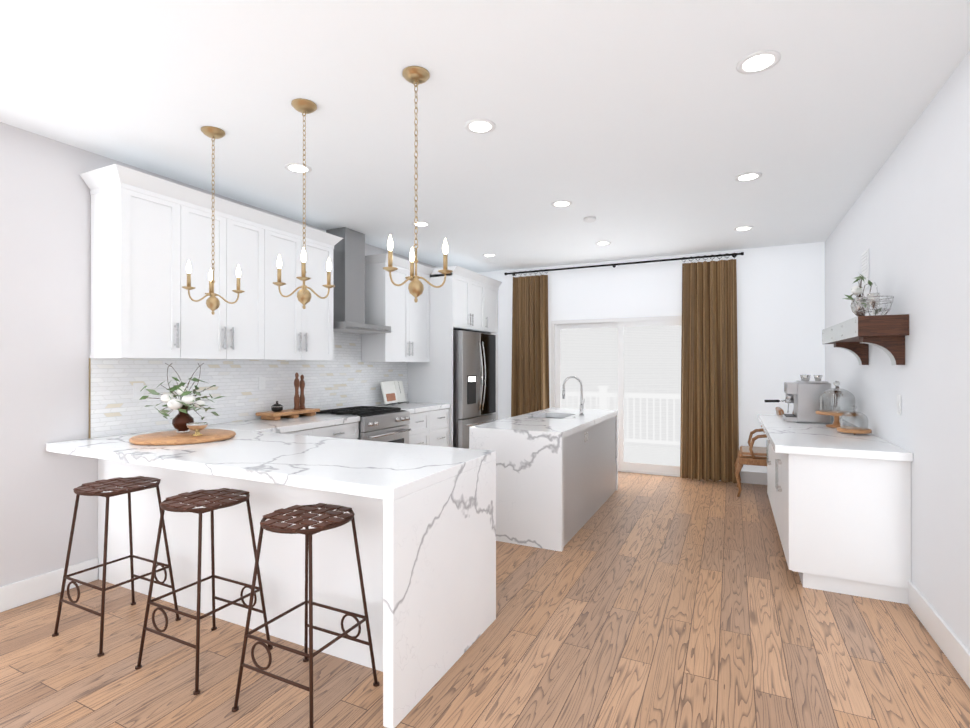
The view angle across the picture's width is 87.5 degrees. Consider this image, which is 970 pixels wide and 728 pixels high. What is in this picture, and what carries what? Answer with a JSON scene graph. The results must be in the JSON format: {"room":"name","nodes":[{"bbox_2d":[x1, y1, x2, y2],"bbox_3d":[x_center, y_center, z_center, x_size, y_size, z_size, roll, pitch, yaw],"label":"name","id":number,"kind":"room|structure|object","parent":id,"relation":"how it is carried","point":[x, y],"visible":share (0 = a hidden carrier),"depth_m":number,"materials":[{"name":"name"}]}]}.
{"room":"kitchen","nodes":[
{"label":"kitchen","id":0,"kind":"room"},
{"bbox_2d":[0,122,437,586],"bbox_3d":[-2.365,0.018,4.025,0.120,2.850,8.700,0,0,26],"label":"wall","id":1,"kind":"structure","parent":0,"point":[45,274],"depth_m":3.14,"materials":[{"name":"paint"}]},
{"bbox_2d":[0,558,97,611],"bbox_3d":[-3.392,1.366,1.749,0.019,0.145,3.655,0,0,26],"label":"baseboard","id":2,"kind":"structure","parent":1,"relation":"attached to","point":[19,593],"depth_m":3.11,"materials":[{"name":"paint"}]},
{"bbox_2d":[88,168,191,358],"bbox_3d":[-2.359,-0.636,3.484,0.337,1.194,0.449,0,0,26],"label":"upper cabinet","id":3,"kind":"object","parent":1,"relation":"attached to","point":[151,235],"depth_m":3.34,"materials":[{"name":"paint"}]},
{"bbox_2d":[192,189,271,359],"bbox_3d":[-2.132,-0.635,3.952,0.337,1.194,0.829,0,0,26],"label":"upper cabinet","id":4,"kind":"object","parent":1,"relation":"attached to","point":[240,330],"depth_m":3.91,"materials":[{"name":"paint"}]},
{"bbox_2d":[89,224,407,437],"bbox_3d":[-1.815,-0.454,4.999,0.011,1.896,3.664,0,0,26],"label":"tile backsplash","id":5,"kind":"structure","parent":1,"relation":"attached to","point":[345,377],"depth_m":4.30,"materials":[{"name":"tile"}]},
{"bbox_2d":[133,383,143,398],"bbox_3d":[-2.476,0.192,3.622,0.007,0.114,0.070,0,0,26],"label":"electrical outlet plate","id":6,"kind":"object","parent":5,"relation":"attached to","point":[138,393],"depth_m":3.62,"materials":[{"name":"white plastic"}]},
{"bbox_2d":[259,377,264,389],"bbox_3d":[-2.012,0.174,4.576,0.007,0.114,0.070,0,0,26],"label":"electrical outlet plate","id":7,"kind":"object","parent":5,"relation":"attached to","point":[261,379],"depth_m":4.57,"materials":[{"name":"white plastic"}]},
{"bbox_2d":[272,216,335,359],"bbox_3d":[-1.812,-0.633,4.609,0.337,1.194,0.870,0,0,26],"label":"upper cabinet","id":8,"kind":"object","parent":1,"relation":"attached to","point":[298,333],"depth_m":4.54,"materials":[{"name":"paint"}]},
{"bbox_2d":[326,227,392,333],"bbox_3d":[-1.349,-0.870,5.323,0.547,1.061,0.770,0,0,26],"label":"range hood","id":9,"kind":"object","parent":1,"relation":"attached to","point":[349,282],"visible":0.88,"depth_m":5.25,"materials":[{"name":"silver metal"}]},
{"bbox_2d":[361,253,431,361],"bbox_3d":[-1.061,-0.620,6.154,0.337,1.195,0.929,0,0,26],"label":"upper cabinet","id":10,"kind":"object","parent":1,"relation":"attached to","point":[386,304],"depth_m":5.85,"materials":[{"name":"paint"}]},
{"bbox_2d":[0,471,969,727],"bbox_3d":[-0.157,1.491,2.948,5.030,0.100,8.940,0,0,26],"label":"floor","id":11,"kind":"structure","parent":0,"point":[640,600],"depth_m":2.50,"materials":[{"name":"brown wood"}]},
{"bbox_2d":[52,476,180,656],"bbox_3d":[-2.004,1.047,2.774,0.452,0.786,0.417,0,0,26],"label":"bar stool","id":12,"kind":"object","parent":11,"relation":"on","point":[129,485],"visible":0.98,"depth_m":2.71,"materials":[{"name":"brown metal"}]},
{"bbox_2d":[135,488,272,694],"bbox_3d":[-1.366,1.047,2.486,0.452,0.786,0.417,0,0,26],"label":"bar stool","id":13,"kind":"object","parent":11,"relation":"on","point":[198,498],"visible":0.98,"depth_m":2.42,"materials":[{"name":"brown metal"}]},
{"bbox_2d":[158,467,383,671],"bbox_3d":[-1.018,0.992,3.001,1.955,0.898,0.620,0,0,26],"label":"panel","id":14,"kind":"object","parent":11,"relation":"on","point":[336,580],"depth_m":2.66,"materials":[{"name":"paint"}]},
{"bbox_2d":[46,426,495,727],"bbox_3d":[-1.329,0.966,3.004,2.627,0.950,0.973,0,0,26],"label":"countertop","id":15,"kind":"structure","parent":14,"relation":"on","point":[439,560],"depth_m":2.41,"materials":[{"name":"stone"}]},
{"bbox_2d":[129,429,235,444],"bbox_3d":[-1.966,0.477,3.321,0.604,0.027,0.602,0,0,26],"label":"wood tray","id":16,"kind":"object","parent":15,"relation":"on","point":[173,437],"visible":0.94,"depth_m":3.20,"materials":[{"name":"brown wood"}]},
{"bbox_2d":[139,363,224,432],"bbox_3d":[-2.067,0.228,3.441,0.439,0.470,0.471,0,0,26],"label":"flower vase","id":17,"kind":"object","parent":16,"relation":"on","point":[182,418],"visible":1,"depth_m":3.40,"materials":[{"name":"brown plant"}]},
{"bbox_2d":[186,422,207,435],"bbox_3d":[-1.860,0.422,3.278,0.124,0.080,0.124,0,0,26],"label":"footed bowl","id":18,"kind":"object","parent":16,"relation":"on","point":[196,427],"visible":1,"depth_m":3.25,"materials":[{"name":"gold metal"}]},
{"bbox_2d":[282,428,317,435],"bbox_3d":[-1.862,0.994,4.185,0.637,0.898,0.647,0,0,26],"label":"base cabinet","id":19,"kind":"object","parent":11,"relation":"on","point":[309,432],"depth_m":4.24,"materials":[{"name":"paint"}]},
{"bbox_2d":[232,503,379,727],"bbox_3d":[-0.763,1.046,2.193,0.452,0.786,0.417,0,0,26],"label":"bar stool","id":20,"kind":"object","parent":11,"relation":"on","point":[275,523],"visible":1,"depth_m":2.13,"materials":[{"name":"brown metal"}]},
{"bbox_2d":[318,422,358,439],"bbox_3d":[-1.629,0.995,4.663,0.637,0.898,0.656,0,0,26],"label":"base cabinet","id":21,"kind":"object","parent":11,"relation":"on","point":[348,430],"depth_m":4.62,"materials":[{"name":"paint"}]},
{"bbox_2d":[207,414,359,429],"bbox_3d":[-1.738,0.519,4.424,0.652,0.050,1.188,0,0,26],"label":"countertop","id":22,"kind":"structure","parent":21,"relation":"on","point":[319,420],"depth_m":4.35,"materials":[{"name":"stone"}]},
{"bbox_2d":[256,408,319,419],"bbox_3d":[-1.804,0.461,4.674,0.220,0.065,0.560,0,0,26],"label":"board","id":23,"kind":"object","parent":22,"relation":"on","point":[287,413],"visible":0.98,"depth_m":4.57,"materials":[{"name":"brown wood"}]},
{"bbox_2d":[271,401,282,411],"bbox_3d":[-1.865,0.379,4.548,0.106,0.096,0.106,0,0,26],"label":"lidded pot","id":24,"kind":"object","parent":23,"relation":"on","point":[276,407],"visible":1,"depth_m":4.51,"materials":[{"name":"black ceramic"}]},
{"bbox_2d":[294,373,299,409],"bbox_3d":[-1.760,0.253,4.742,0.056,0.348,0.055,0,0,26],"label":"pepper mill","id":25,"kind":"object","parent":23,"relation":"on","point":[296,396],"visible":1,"depth_m":4.73,"materials":[{"name":"brown wood"}]},
{"bbox_2d":[299,375,304,408],"bbox_3d":[-1.741,0.264,4.827,0.056,0.327,0.055,0,0,26],"label":"pepper mill","id":26,"kind":"object","parent":23,"relation":"on","point":[302,396],"visible":0.96,"depth_m":4.81,"materials":[{"name":"brown wood"}]},
{"bbox_2d":[316,406,410,443],"bbox_3d":[-1.255,0.954,5.273,0.722,0.964,0.754,0,0,26],"label":"range","id":27,"kind":"object","parent":11,"relation":"on","point":[384,424],"visible":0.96,"depth_m":5.14,"materials":[{"name":"silver metal"}]},
{"bbox_2d":[406,411,429,444],"bbox_3d":[-1.045,0.998,5.864,0.637,0.898,0.477,0,0,26],"label":"base cabinet","id":28,"kind":"object","parent":11,"relation":"on","point":[419,425],"depth_m":5.77,"materials":[{"name":"paint"}]},
{"bbox_2d":[430,408,448,446],"bbox_3d":[-0.837,0.999,6.293,0.637,0.898,0.477,0,0,26],"label":"base cabinet","id":29,"kind":"object","parent":11,"relation":"on","point":[439,419],"depth_m":6.17,"materials":[{"name":"paint"}]},
{"bbox_2d":[375,402,449,413],"bbox_3d":[-0.935,0.522,6.075,0.652,0.050,0.956,0,0,26],"label":"countertop","id":30,"kind":"structure","parent":29,"relation":"on","point":[413,407],"depth_m":6.08,"materials":[{"name":"stone"}]},
{"bbox_2d":[380,381,408,404],"bbox_3d":[-1.082,0.349,6.147,0.148,0.293,0.417,0,0,26],"label":"cookbook stand","id":31,"kind":"object","parent":30,"relation":"on","point":[393,392],"visible":1,"depth_m":6.10,"materials":[{"name":"paper"}]},
{"bbox_2d":[408,266,501,446],"bbox_3d":[-0.379,0.112,7.116,0.742,2.675,1.397,0,0,26],"label":"enclosure","id":32,"kind":"object","parent":11,"relation":"on","point":[462,299],"visible":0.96,"depth_m":6.50,"materials":[{"name":"paint"}]},
{"bbox_2d":[453,330,495,448],"bbox_3d":[-0.369,0.507,6.995,0.811,1.865,1.010,0,0,26],"label":"fridge","id":33,"kind":"object","parent":11,"relation":"on","point":[474,378],"visible":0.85,"depth_m":6.62,"materials":[{"name":"silver metal"}]},
{"bbox_2d":[469,412,617,551],"bbox_3d":[0.701,1.012,5.045,0.800,0.865,2.160,0,0,26],"label":"kitchen island","id":34,"kind":"object","parent":11,"relation":"on","point":[556,478],"depth_m":4.10,"materials":[{"name":"stone"}]},
{"bbox_2d":[561,412,604,423],"bbox_3d":[1.000,0.555,5.090,0.300,0.050,0.560,0,0,26],"label":"island countertop","id":35,"kind":"structure","parent":34,"relation":"on","point":[582,417],"depth_m":4.93,"materials":[{"name":"white stone"}]},
{"bbox_2d":[735,407,792,496],"bbox_3d":[3.127,0.944,5.623,0.642,1.014,0.592,0,0,26],"label":"armchair","id":36,"kind":"object","parent":11,"relation":"on","point":[750,454],"visible":0.48,"depth_m":5.49,"materials":[{"name":"brown wood"}]},
{"bbox_2d":[758,414,912,603],"bbox_3d":[2.704,0.986,4.171,0.707,0.915,2.300,0,0,26],"label":"base cabinet","id":37,"kind":"object","parent":11,"relation":"on","point":[840,502],"visible":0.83,"depth_m":3.18,"materials":[{"name":"wood"}]},
{"bbox_2d":[765,375,830,423],"bbox_3d":[2.896,0.315,4.724,0.510,0.427,0.320,0,0,26],"label":"espresso machine","id":38,"kind":"object","parent":37,"relation":"on","point":[803,394],"visible":1,"depth_m":4.56,"materials":[{"name":"silver metal"}]},
{"bbox_2d":[831,386,839,419],"bbox_3d":[3.329,0.367,4.847,0.112,0.323,0.108,0,0,26],"label":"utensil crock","id":39,"kind":"object","parent":37,"relation":"on","point":[832,417],"visible":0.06,"depth_m":4.82,"materials":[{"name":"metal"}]},
{"bbox_2d":[816,381,858,427],"bbox_3d":[2.950,0.335,4.253,0.300,0.386,0.300,0,0,26],"label":"cloche","id":40,"kind":"object","parent":37,"relation":"on","point":[836,414],"visible":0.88,"depth_m":4.23,"materials":[{"name":"clear glass"}]},
{"bbox_2d":[837,405,871,434],"bbox_3d":[2.794,0.420,3.840,0.216,0.214,0.216,0,0,26],"label":"cloche","id":41,"kind":"object","parent":37,"relation":"on","point":[854,430],"visible":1,"depth_m":3.81,"materials":[{"name":"clear glass"}]},
{"bbox_2d":[0,0,969,272],"bbox_3d":[-0.157,-1.459,2.954,5.030,0.100,8.940,0,0,26],"label":"ceiling","id":42,"kind":"structure","parent":0,"point":[644,128],"depth_m":2.79,"materials":[{"name":"paint"}]},
{"bbox_2d":[182,126,244,314],"bbox_3d":[-1.657,-0.852,3.031,0.332,1.112,0.300,0,0,26],"label":"pendant light","id":43,"kind":"object","parent":42,"relation":"hanging from","point":[212,300],"visible":1,"depth_m":3.06,"materials":[{"name":"gold metal"}]},
{"bbox_2d":[285,163,311,172],"bbox_3d":[-1.341,-1.404,3.641,0.183,0.006,0.183,0,0,20],"label":"recessed light","id":44,"kind":"object","parent":42,"relation":"in","point":[293,167],"depth_m":3.63,"materials":[{"name":"paint"}]},
{"bbox_2d":[273,98,334,308],"bbox_3d":[-0.992,-0.853,2.779,0.322,1.112,0.324,0,0,26],"label":"pendant light","id":45,"kind":"object","parent":42,"relation":"hanging from","point":[304,106],"visible":1,"depth_m":2.75,"materials":[{"name":"gold metal"}]},
{"bbox_2d":[383,66,452,301],"bbox_3d":[-0.320,-0.853,2.438,0.318,1.112,0.327,0,0,26],"label":"pendant light","id":46,"kind":"object","parent":42,"relation":"hanging from","point":[416,75],"visible":1,"depth_m":2.44,"materials":[{"name":"gold metal"}]},
{"bbox_2d":[412,221,429,226],"bbox_3d":[-0.641,-1.401,5.080,0.183,0.006,0.183,0,0,2],"label":"recessed light","id":47,"kind":"object","parent":42,"relation":"in","point":[420,223],"depth_m":5.08,"materials":[{"name":"paint"}]},
{"bbox_2d":[465,119,495,133],"bbox_3d":[-0.028,-1.406,3.003,0.183,0.006,0.183,0,0,20],"label":"recessed light","id":48,"kind":"object","parent":42,"relation":"in","point":[477,126],"depth_m":2.99,"materials":[{"name":"paint"}]},
{"bbox_2d":[482,253,496,256],"bbox_3d":[0.059,-1.398,6.519,0.183,0.006,0.183,0,0,20],"label":"recessed light","id":49,"kind":"object","parent":42,"relation":"in","point":[489,254],"depth_m":6.52,"materials":[{"name":"paint"}]},
{"bbox_2d":[551,200,571,206],"bbox_3d":[0.672,-1.403,4.442,0.183,0.006,0.183,0,0,2],"label":"recessed light","id":50,"kind":"object","parent":42,"relation":"in","point":[560,203],"depth_m":4.42,"materials":[{"name":"paint"}]},
{"bbox_2d":[584,216,595,222],"bbox_3d":[1.011,-1.390,4.888,0.119,0.030,0.119,0,0,17],"label":"smoke detector","id":51,"kind":"object","parent":42,"relation":"in","point":[590,219],"depth_m":4.85,"materials":[{"name":"paint"}]},
{"bbox_2d":[595,241,610,244],"bbox_3d":[1.372,-1.400,5.880,0.183,0.006,0.183,0,0,20],"label":"recessed light","id":52,"kind":"object","parent":42,"relation":"in","point":[601,242],"depth_m":5.88,"materials":[{"name":"paint"}]},
{"bbox_2d":[734,226,753,230],"bbox_3d":[2.676,-1.401,5.246,0.183,0.006,0.183,0,0,20],"label":"recessed light","id":53,"kind":"object","parent":42,"relation":"in","point":[743,228],"depth_m":5.23,"materials":[{"name":"paint"}]},
{"bbox_2d":[735,172,761,181],"bbox_3d":[1.976,-1.404,3.808,0.183,0.006,0.183,0,0,2],"label":"recessed light","id":54,"kind":"object","parent":42,"relation":"in","point":[749,176],"depth_m":3.79,"materials":[{"name":"paint"}]},
{"bbox_2d":[736,50,780,73],"bbox_3d":[1.276,-1.407,2.369,0.183,0.006,0.183,0,0,20],"label":"recessed light","id":55,"kind":"object","parent":42,"relation":"in","point":[758,62],"depth_m":2.36,"materials":[{"name":"paint"}]},
{"bbox_2d":[478,242,824,472],"bbox_3d":[1.772,0.024,6.917,5.030,2.850,0.120,0,0,26],"label":"wall","id":56,"kind":"structure","parent":0,"point":[780,308],"depth_m":6.16,"materials":[{"name":"paint"}]},
{"bbox_2d":[551,315,681,476],"bbox_3d":[1.845,0.414,6.873,1.960,2.070,0.095,0,0,26],"label":"sliding glass door","id":57,"kind":"structure","parent":56,"relation":"in","point":[650,365],"depth_m":6.79,"materials":[{"name":"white glass"}]},
{"bbox_2d":[504,252,743,275],"bbox_3d":[1.718,-1.310,6.810,3.130,0.075,0.116,0,0,26],"label":"curtain rod","id":58,"kind":"object","parent":56,"relation":"attached to","point":[734,255],"visible":1,"depth_m":6.64,"materials":[{"name":"black metal"}]},
{"bbox_2d":[511,275,549,416],"bbox_3d":[0.655,0.086,7.286,0.572,2.703,0.126,0,0,26],"label":"curtain","id":59,"kind":"object","parent":58,"relation":"hanging from","point":[530,369],"visible":0.69,"depth_m":7.28,"materials":[{"name":"fabric"}]},
{"bbox_2d":[680,259,738,482],"bbox_3d":[2.765,0.084,6.261,0.671,2.703,0.142,0,0,26],"label":"curtain","id":60,"kind":"object","parent":58,"relation":"hanging from","point":[709,441],"visible":1,"depth_m":6.25,"materials":[{"name":"fabric"}]},
{"bbox_2d":[719,471,766,484],"bbox_3d":[3.325,1.375,6.084,1.270,0.145,0.016,0,0,26],"label":"baseboard","id":61,"kind":"structure","parent":56,"relation":"attached to","point":[749,477],"depth_m":6.12,"materials":[{"name":"paint"}]},
{"bbox_2d":[825,50,969,651],"bbox_3d":[2.051,0.014,1.878,0.120,2.850,8.700,0,0,26],"label":"wall","id":62,"kind":"structure","parent":0,"point":[905,220],"depth_m":2.78,"materials":[{"name":"paint"}]},
{"bbox_2d":[861,248,868,289],"bbox_3d":[3.020,-0.747,4.032,0.013,0.300,0.220,0,0,26],"label":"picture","id":63,"kind":"object","parent":62,"relation":"in","point":[865,264],"visible":0.9,"depth_m":4.01,"materials":[{"name":"white plastic"}]},
{"bbox_2d":[822,314,908,364],"bbox_3d":[2.740,-0.144,3.734,0.257,0.307,1.400,0,0,26],"label":"wall shelf","id":64,"kind":"object","parent":62,"relation":"attached to","point":[858,335],"visible":1,"depth_m":3.16,"materials":[{"name":"brown wood"}]},
{"bbox_2d":[842,274,881,315],"bbox_3d":[2.682,-0.471,3.627,0.220,0.344,0.450,0,0,26],"label":"plant","id":65,"kind":"object","parent":64,"relation":"on","point":[857,290],"visible":0.56,"depth_m":3.60,"materials":[{"name":"white plant"}]},
{"bbox_2d":[853,282,893,315],"bbox_3d":[2.536,-0.417,3.311,0.215,0.232,0.216,0,0,26],"label":"basket","id":66,"kind":"object","parent":64,"relation":"on","point":[873,300],"visible":0.83,"depth_m":3.30,"materials":[{"name":"silver metal"}]},
{"bbox_2d":[897,395,900,414],"bbox_3d":[2.634,0.259,3.228,0.007,0.125,0.080,0,0,26],"label":"switch plate","id":67,"kind":"object","parent":62,"relation":"attached to","point":[899,404],"visible":0.98,"depth_m":3.21,"materials":[{"name":"white plastic"}]},
{"bbox_2d":[908,581,969,687],"bbox_3d":[1.310,1.363,0.510,0.019,0.145,5.595,0,0,26],"label":"baseboard","id":68,"kind":"structure","parent":62,"relation":"attached to","point":[954,649],"depth_m":2.55,"materials":[{"name":"paint"}]},
{"label":"outside","id":69,"kind":"structure","parent":0,"visible":0},
{"bbox_2d":[561,326,680,442],"bbox_3d":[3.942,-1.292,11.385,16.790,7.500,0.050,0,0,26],"label":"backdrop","id":70,"kind":"structure","parent":69,"point":[625,373],"depth_m":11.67,"materials":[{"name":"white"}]},
{"bbox_3d":[2.296,1.516,7.993,7.790,0.110,2.280,0,0,26],"label":"floor","id":71,"kind":"structure","parent":69,"visible":0},
{"bbox_2d":[561,392,680,438],"bbox_3d":[2.707,0.928,8.840,6.790,1.070,0.160,0,0,26],"label":"railing","id":72,"kind":"object","parent":71,"relation":"on","point":[634,406],"depth_m":8.88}
]}

